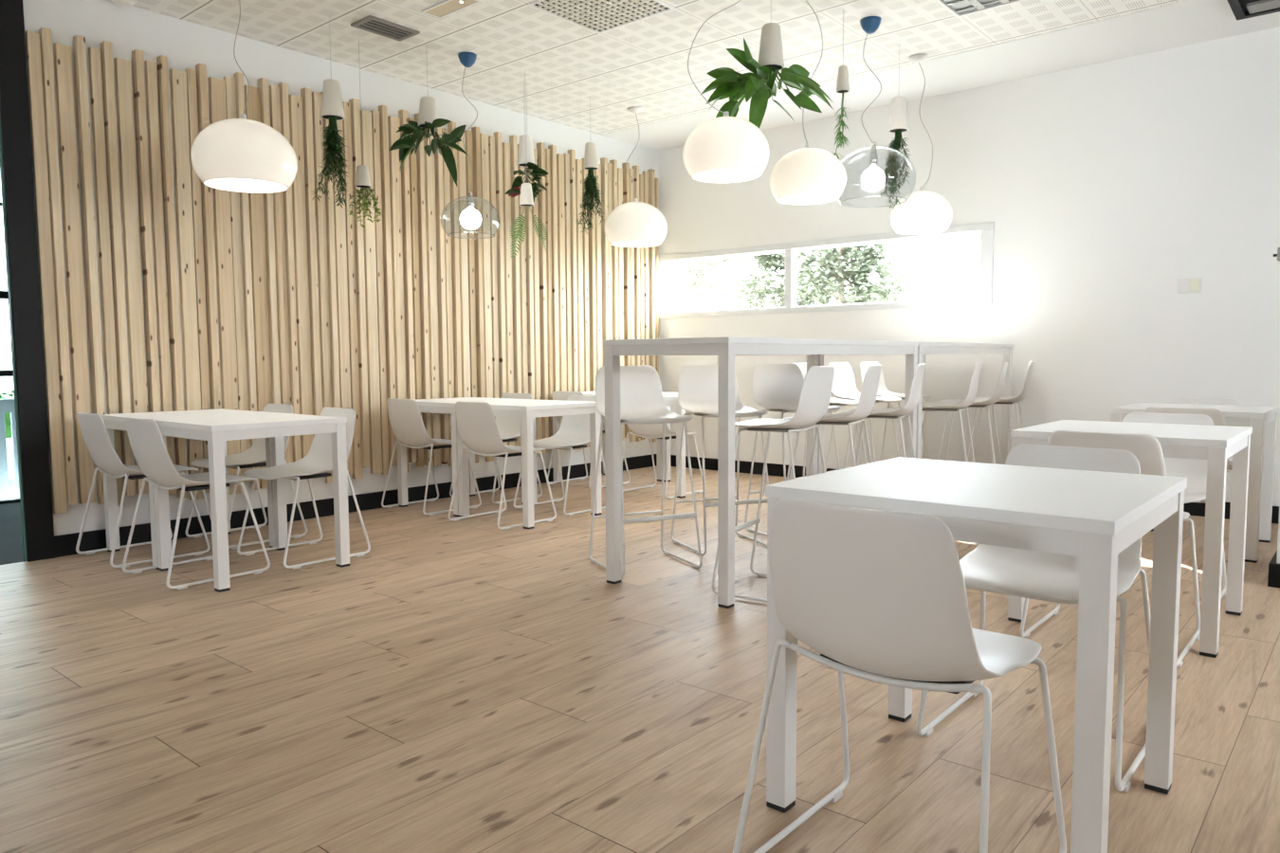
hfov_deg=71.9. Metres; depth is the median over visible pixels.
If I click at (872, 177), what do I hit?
pendant lamp
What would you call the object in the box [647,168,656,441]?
batten
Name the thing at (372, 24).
ceiling vent
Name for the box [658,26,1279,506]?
wall
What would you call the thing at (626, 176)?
batten
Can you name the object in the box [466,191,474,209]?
socket
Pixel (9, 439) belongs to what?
wall
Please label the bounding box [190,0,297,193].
pendant lamp
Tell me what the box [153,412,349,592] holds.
dining table
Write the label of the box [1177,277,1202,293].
wall control
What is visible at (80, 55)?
batten
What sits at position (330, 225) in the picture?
batten
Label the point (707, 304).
tree
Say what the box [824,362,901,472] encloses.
bar stool
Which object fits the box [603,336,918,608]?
table
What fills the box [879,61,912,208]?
planter
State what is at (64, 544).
baseboard
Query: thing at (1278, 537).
wall pillar
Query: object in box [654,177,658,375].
batten
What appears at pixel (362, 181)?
planter
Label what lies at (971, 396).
bar stool
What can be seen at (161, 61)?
batten
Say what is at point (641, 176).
batten
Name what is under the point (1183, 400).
dining chair
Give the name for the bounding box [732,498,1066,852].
dining chair
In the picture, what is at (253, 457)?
dining chair
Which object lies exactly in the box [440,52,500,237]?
pendant lamp
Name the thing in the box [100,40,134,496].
batten
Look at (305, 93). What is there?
batten
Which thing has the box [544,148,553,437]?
batten
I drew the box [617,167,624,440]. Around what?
batten
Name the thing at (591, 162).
planter
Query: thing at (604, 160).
batten
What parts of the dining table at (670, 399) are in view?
leg, leg, leg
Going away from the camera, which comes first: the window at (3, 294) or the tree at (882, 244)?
the window at (3, 294)
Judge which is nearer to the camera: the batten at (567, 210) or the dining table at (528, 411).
the dining table at (528, 411)
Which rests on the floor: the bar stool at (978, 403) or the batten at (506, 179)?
the bar stool at (978, 403)
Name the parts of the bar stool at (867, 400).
leg, leg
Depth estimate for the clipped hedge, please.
8.65 m
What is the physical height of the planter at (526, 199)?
1.248 m
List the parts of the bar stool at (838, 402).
leg, leg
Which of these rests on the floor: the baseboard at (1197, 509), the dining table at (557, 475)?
the dining table at (557, 475)
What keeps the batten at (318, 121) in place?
attached to the wall at (186, 45)
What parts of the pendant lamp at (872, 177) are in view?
cord, bulb, lamp shade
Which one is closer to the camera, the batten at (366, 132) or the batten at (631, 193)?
the batten at (366, 132)
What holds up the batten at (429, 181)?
attached to the wall at (186, 45)
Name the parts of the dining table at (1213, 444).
leg, leg, leg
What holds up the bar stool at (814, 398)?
on the floor
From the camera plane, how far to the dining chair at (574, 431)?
6.13 m
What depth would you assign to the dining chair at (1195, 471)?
3.83 m
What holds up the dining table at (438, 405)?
on the floor
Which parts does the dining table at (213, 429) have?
leg, leg, leg, leg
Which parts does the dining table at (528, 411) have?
leg, leg, leg, leg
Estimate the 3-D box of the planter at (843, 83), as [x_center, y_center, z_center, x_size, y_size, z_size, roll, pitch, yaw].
[1.117,-1.883,4.934,0.121,0.867,0.192,-2,5,-19]
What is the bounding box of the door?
[0,0,54,562]
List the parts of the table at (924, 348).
leg, leg, leg, leg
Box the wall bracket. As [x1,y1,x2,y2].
[1273,247,1279,261]
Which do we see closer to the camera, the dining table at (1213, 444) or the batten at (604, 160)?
the dining table at (1213, 444)
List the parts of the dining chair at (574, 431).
leg, under seat plate, leg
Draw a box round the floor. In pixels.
[0,465,1279,852]
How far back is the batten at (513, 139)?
6.92 m
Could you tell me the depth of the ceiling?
5.45 m
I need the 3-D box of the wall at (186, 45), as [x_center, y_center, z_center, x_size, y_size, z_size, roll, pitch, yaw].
[-2.950,-0.855,4.787,0.150,3.045,9.500,3,6,40]
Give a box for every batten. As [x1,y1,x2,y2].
[25,30,67,514]
[38,27,77,505]
[54,42,95,503]
[73,34,105,504]
[88,46,124,506]
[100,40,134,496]
[114,57,148,494]
[131,49,160,412]
[145,60,176,495]
[156,54,187,498]
[169,68,204,500]
[184,68,210,493]
[195,63,220,409]
[207,76,241,494]
[223,75,251,483]
[233,72,259,490]
[243,84,272,488]
[257,77,280,403]
[269,85,292,463]
[277,82,301,462]
[288,94,313,458]
[300,87,322,437]
[311,91,332,483]
[320,91,340,407]
[332,120,353,475]
[342,101,362,478]
[348,98,370,467]
[359,109,382,474]
[370,109,388,475]
[378,105,397,466]
[387,115,408,472]
[398,109,417,462]
[407,117,424,467]
[414,112,431,465]
[423,128,441,466]
[434,126,449,464]
[441,128,454,466]
[447,121,461,398]
[457,133,470,397]
[464,129,478,462]
[471,126,485,457]
[479,132,493,461]
[488,135,499,420]
[493,131,507,445]
[501,142,514,445]
[509,134,521,446]
[517,144,528,393]
[524,166,534,399]
[531,147,542,457]
[536,142,548,452]
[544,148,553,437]
[548,145,559,452]
[556,153,566,391]
[563,153,572,391]
[567,149,578,449]
[575,159,585,449]
[581,157,590,447]
[587,170,596,391]
[594,164,603,440]
[600,157,608,365]
[607,163,613,339]
[609,159,618,339]
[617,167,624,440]
[621,162,631,438]
[629,168,635,441]
[632,164,640,441]
[639,174,644,439]
[642,171,649,365]
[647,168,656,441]
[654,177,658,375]
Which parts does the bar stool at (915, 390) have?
leg, leg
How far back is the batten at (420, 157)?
6.26 m
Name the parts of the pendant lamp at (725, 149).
cord, lamp shade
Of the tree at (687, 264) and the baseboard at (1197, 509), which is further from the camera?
the tree at (687, 264)
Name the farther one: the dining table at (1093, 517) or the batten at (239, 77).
the batten at (239, 77)
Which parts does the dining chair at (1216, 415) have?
leg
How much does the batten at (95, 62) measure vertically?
2.435 m
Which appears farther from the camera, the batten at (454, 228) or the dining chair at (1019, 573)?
the batten at (454, 228)
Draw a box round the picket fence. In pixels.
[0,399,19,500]
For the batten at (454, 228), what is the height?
2.518 m
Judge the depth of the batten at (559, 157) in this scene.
7.32 m
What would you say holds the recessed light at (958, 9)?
in the ceiling
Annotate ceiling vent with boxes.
[350,15,420,41]
[528,0,675,34]
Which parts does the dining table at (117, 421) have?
leg, leg, leg, leg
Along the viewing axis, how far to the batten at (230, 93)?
5.28 m
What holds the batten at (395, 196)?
attached to the wall at (186, 45)
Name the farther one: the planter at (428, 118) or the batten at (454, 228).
the batten at (454, 228)
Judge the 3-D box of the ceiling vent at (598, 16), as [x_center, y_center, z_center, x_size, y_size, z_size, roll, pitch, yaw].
[-0.209,-2.296,4.824,0.566,0.011,0.566,3,6,40]
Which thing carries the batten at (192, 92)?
attached to the wall at (186, 45)
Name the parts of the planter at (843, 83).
pot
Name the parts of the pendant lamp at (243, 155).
cord, lamp shade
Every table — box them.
[99,408,277,569]
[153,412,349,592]
[396,397,527,516]
[457,399,602,530]
[551,391,661,483]
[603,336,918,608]
[621,392,685,498]
[765,457,1187,852]
[817,341,1013,474]
[1007,420,1252,658]
[1109,402,1278,563]
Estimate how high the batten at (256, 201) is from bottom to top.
2.425 m
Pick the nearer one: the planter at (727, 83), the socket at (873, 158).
the planter at (727, 83)
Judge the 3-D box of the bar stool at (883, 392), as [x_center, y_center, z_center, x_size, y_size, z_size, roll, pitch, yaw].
[1.856,0.018,6.464,0.443,0.986,0.432,3,6,40]
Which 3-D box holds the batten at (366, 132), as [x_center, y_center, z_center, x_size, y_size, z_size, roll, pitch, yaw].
[-1.821,-0.890,5.977,0.031,2.425,0.074,3,6,40]
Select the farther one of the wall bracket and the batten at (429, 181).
the batten at (429, 181)
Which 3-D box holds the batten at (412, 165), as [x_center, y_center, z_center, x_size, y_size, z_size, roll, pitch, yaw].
[-1.586,-0.929,6.251,0.031,2.442,0.048,3,6,40]
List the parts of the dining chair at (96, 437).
leg, under seat plate, leg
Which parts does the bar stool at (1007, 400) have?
leg, leg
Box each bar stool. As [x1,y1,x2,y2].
[588,365,702,577]
[670,364,768,555]
[711,365,834,602]
[744,363,840,535]
[782,365,881,480]
[786,363,866,480]
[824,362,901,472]
[835,364,925,469]
[857,361,930,465]
[900,362,982,462]
[934,362,1007,464]
[966,361,1034,462]
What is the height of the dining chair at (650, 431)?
0.766 m
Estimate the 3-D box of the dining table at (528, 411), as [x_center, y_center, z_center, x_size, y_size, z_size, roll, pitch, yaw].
[-0.715,0.214,5.732,0.671,0.740,0.655,3,6,40]
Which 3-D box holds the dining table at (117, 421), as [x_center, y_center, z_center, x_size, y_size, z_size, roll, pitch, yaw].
[-2.419,0.299,4.769,0.671,0.740,0.655,3,6,40]
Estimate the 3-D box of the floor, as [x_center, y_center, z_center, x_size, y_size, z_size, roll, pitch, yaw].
[-0.909,0.834,3.188,9.820,0.100,9.500,3,6,40]
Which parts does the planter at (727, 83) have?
pot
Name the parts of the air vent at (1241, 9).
panel, grey plate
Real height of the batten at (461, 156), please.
2.384 m
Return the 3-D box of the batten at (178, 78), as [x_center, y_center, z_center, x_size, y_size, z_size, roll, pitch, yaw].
[-2.595,-0.790,5.070,0.031,2.438,0.077,3,6,40]
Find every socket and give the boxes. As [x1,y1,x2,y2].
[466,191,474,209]
[869,141,877,167]
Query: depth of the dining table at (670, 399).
6.45 m
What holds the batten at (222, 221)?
attached to the wall at (186, 45)
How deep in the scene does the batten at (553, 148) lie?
7.22 m
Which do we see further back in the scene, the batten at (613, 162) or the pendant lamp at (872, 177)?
the batten at (613, 162)
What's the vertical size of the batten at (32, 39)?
2.446 m
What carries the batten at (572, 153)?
attached to the wall at (186, 45)
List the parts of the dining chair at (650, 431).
leg, under seat plate, leg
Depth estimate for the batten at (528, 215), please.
7.04 m
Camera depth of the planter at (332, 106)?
4.93 m
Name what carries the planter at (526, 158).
hanging from the ceiling
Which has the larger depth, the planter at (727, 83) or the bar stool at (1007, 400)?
the bar stool at (1007, 400)
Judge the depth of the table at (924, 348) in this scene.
5.63 m
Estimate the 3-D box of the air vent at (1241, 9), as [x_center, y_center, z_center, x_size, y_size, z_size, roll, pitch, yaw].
[3.503,-2.277,4.476,0.870,0.035,0.640,3,6,40]
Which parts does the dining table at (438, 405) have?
leg, leg, leg, leg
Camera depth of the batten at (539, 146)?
7.15 m
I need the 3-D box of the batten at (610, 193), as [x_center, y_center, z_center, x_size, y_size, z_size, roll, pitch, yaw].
[-0.266,-1.050,7.802,0.031,2.500,0.048,3,6,40]
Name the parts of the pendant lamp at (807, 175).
lamp shade, cord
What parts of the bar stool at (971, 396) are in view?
leg, leg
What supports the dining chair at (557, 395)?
on the floor
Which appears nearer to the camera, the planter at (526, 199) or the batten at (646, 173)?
the planter at (526, 199)
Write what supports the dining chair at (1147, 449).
on the floor
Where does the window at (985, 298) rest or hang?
in the wall at (1104, 186)
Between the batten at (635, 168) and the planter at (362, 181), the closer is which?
the planter at (362, 181)
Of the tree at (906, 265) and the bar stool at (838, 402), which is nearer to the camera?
the bar stool at (838, 402)
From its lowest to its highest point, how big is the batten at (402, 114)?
2.439 m
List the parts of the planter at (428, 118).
pot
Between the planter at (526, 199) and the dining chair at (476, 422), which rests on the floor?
the dining chair at (476, 422)
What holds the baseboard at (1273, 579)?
attached to the wall pillar
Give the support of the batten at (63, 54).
attached to the wall at (186, 45)
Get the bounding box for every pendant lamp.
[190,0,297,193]
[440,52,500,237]
[604,106,667,247]
[682,0,769,182]
[769,0,846,204]
[837,16,915,207]
[890,54,952,235]
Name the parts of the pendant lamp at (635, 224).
cord, lamp shade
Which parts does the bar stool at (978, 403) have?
leg, leg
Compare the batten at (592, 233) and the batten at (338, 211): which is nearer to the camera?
the batten at (338, 211)
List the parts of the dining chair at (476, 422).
leg, under seat plate, leg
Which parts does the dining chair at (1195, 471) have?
leg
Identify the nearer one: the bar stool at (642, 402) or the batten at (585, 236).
the bar stool at (642, 402)
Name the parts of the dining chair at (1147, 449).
leg, leg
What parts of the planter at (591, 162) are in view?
pot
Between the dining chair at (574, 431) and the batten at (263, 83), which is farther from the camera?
the dining chair at (574, 431)
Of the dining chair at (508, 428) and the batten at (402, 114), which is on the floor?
the dining chair at (508, 428)
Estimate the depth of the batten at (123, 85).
4.82 m
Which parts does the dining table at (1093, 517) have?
leg, leg, leg, leg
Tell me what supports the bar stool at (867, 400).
on the floor
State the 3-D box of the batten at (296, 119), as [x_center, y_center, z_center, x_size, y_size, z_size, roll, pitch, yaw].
[-2.142,-0.876,5.598,0.031,2.374,0.077,3,6,40]
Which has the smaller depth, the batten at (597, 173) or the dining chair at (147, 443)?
the dining chair at (147, 443)
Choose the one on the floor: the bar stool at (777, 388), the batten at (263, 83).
the bar stool at (777, 388)
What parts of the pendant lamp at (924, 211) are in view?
lamp shade, cord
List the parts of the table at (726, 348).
leg, leg, leg, leg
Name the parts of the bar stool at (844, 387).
leg, leg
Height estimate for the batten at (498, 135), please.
2.452 m
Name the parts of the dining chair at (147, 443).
leg, under seat plate, leg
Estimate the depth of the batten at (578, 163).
7.48 m
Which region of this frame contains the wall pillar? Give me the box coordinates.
[1276,499,1279,564]
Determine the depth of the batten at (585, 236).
7.55 m
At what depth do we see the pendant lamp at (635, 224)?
6.71 m
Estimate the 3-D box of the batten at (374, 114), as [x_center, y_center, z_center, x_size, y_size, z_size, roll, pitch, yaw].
[-1.775,-0.894,6.030,0.031,2.461,0.049,3,6,40]
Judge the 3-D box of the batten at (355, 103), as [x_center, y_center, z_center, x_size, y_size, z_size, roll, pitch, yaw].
[-1.871,-0.936,5.897,0.054,2.431,0.044,3,6,40]
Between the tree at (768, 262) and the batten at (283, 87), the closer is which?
the batten at (283, 87)
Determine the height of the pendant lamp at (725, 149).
1.080 m
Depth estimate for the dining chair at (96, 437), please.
4.45 m
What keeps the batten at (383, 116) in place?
attached to the wall at (186, 45)
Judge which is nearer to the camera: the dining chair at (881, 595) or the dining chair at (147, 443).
the dining chair at (881, 595)
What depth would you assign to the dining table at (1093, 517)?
1.84 m
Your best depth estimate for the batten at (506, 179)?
6.88 m
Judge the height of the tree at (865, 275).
5.228 m
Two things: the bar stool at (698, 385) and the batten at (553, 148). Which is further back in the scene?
the batten at (553, 148)
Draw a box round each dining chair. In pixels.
[75,411,210,568]
[121,417,270,589]
[185,402,307,548]
[237,407,370,569]
[381,398,481,516]
[447,401,556,530]
[449,392,542,504]
[513,395,605,516]
[546,390,630,489]
[621,423,702,499]
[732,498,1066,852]
[915,444,1150,792]
[1019,430,1200,667]
[1123,412,1226,598]
[1141,406,1232,537]
[1173,397,1242,461]
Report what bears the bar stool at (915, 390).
on the floor
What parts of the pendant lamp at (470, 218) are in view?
cord, lamp shade, bulb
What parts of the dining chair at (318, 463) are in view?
leg, under seat plate, leg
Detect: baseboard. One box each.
[54,454,657,557]
[670,455,1279,524]
[1267,550,1279,588]
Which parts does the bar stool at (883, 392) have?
leg, leg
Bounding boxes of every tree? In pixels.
[669,256,767,310]
[669,258,738,311]
[716,253,845,309]
[767,243,897,307]
[777,242,929,305]
[836,244,948,303]
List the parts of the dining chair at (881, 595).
leg, under seat plate, leg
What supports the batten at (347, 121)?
attached to the wall at (186, 45)
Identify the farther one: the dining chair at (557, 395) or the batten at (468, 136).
the dining chair at (557, 395)
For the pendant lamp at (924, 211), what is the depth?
5.66 m
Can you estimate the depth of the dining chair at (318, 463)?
4.64 m
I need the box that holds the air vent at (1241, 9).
[1226,0,1279,20]
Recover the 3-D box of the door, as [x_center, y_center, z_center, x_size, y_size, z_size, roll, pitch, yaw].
[-3.666,-0.726,3.831,0.044,2.945,1.805,3,6,40]
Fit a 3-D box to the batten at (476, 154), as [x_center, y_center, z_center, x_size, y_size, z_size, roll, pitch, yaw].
[-1.216,-1.000,6.665,0.054,2.460,0.037,3,6,40]
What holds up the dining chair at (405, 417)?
on the floor
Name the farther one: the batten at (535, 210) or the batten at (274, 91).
the batten at (535, 210)
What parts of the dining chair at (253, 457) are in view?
leg, under seat plate, leg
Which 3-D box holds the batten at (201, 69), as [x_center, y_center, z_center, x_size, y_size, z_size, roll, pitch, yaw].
[-2.507,-0.851,5.151,0.054,2.447,0.038,3,6,40]
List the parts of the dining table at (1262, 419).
leg, leg, leg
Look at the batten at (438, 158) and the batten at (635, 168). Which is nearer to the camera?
the batten at (438, 158)
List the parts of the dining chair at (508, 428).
leg, under seat plate, leg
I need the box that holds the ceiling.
[131,0,1279,151]
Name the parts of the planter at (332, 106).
pot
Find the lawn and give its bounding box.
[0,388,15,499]
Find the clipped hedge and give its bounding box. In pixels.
[0,390,14,438]
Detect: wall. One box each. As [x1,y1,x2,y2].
[5,437,14,479]
[22,0,659,535]
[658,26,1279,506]
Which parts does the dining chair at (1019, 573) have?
leg, leg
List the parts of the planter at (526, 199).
pot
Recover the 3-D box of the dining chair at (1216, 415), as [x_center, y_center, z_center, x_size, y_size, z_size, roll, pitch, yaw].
[2.795,0.274,4.516,0.502,0.766,0.484,3,6,40]
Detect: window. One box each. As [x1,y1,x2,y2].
[0,201,19,504]
[658,221,994,319]
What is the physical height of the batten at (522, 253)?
2.435 m
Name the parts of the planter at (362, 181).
pot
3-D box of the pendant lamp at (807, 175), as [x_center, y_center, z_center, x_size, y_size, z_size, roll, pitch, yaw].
[0.885,-1.747,4.644,0.400,1.089,0.400,-2,5,-24]
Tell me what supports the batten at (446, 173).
attached to the wall at (186, 45)
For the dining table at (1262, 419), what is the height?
0.740 m
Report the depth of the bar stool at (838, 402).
5.73 m
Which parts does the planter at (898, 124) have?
pot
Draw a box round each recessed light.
[421,0,481,18]
[933,0,1025,18]
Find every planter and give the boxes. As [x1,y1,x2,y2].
[310,16,348,207]
[347,43,381,228]
[388,63,468,185]
[504,79,548,201]
[509,72,548,257]
[575,96,607,233]
[699,0,833,128]
[833,23,849,160]
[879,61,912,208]
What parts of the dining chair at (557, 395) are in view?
leg, leg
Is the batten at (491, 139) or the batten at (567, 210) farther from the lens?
the batten at (567, 210)
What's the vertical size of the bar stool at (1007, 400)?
0.986 m
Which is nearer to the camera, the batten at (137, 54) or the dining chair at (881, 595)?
the dining chair at (881, 595)
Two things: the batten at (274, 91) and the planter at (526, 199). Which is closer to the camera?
the batten at (274, 91)
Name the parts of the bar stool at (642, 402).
leg, leg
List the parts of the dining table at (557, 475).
leg, leg, leg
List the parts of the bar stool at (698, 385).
leg, leg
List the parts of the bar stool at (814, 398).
leg, leg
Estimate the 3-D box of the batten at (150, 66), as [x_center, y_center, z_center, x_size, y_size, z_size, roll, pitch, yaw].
[-2.689,-0.809,4.957,0.031,2.408,0.048,3,6,40]
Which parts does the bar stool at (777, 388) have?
leg, leg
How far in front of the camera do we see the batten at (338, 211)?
5.80 m
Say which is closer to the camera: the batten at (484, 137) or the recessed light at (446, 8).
the recessed light at (446, 8)
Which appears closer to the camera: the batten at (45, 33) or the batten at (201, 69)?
the batten at (45, 33)
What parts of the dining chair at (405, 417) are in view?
leg, under seat plate, leg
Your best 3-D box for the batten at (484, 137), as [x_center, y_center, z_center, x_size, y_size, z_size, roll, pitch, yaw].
[-1.170,-0.966,6.740,0.031,2.477,0.066,3,6,40]
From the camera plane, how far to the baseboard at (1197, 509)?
7.62 m

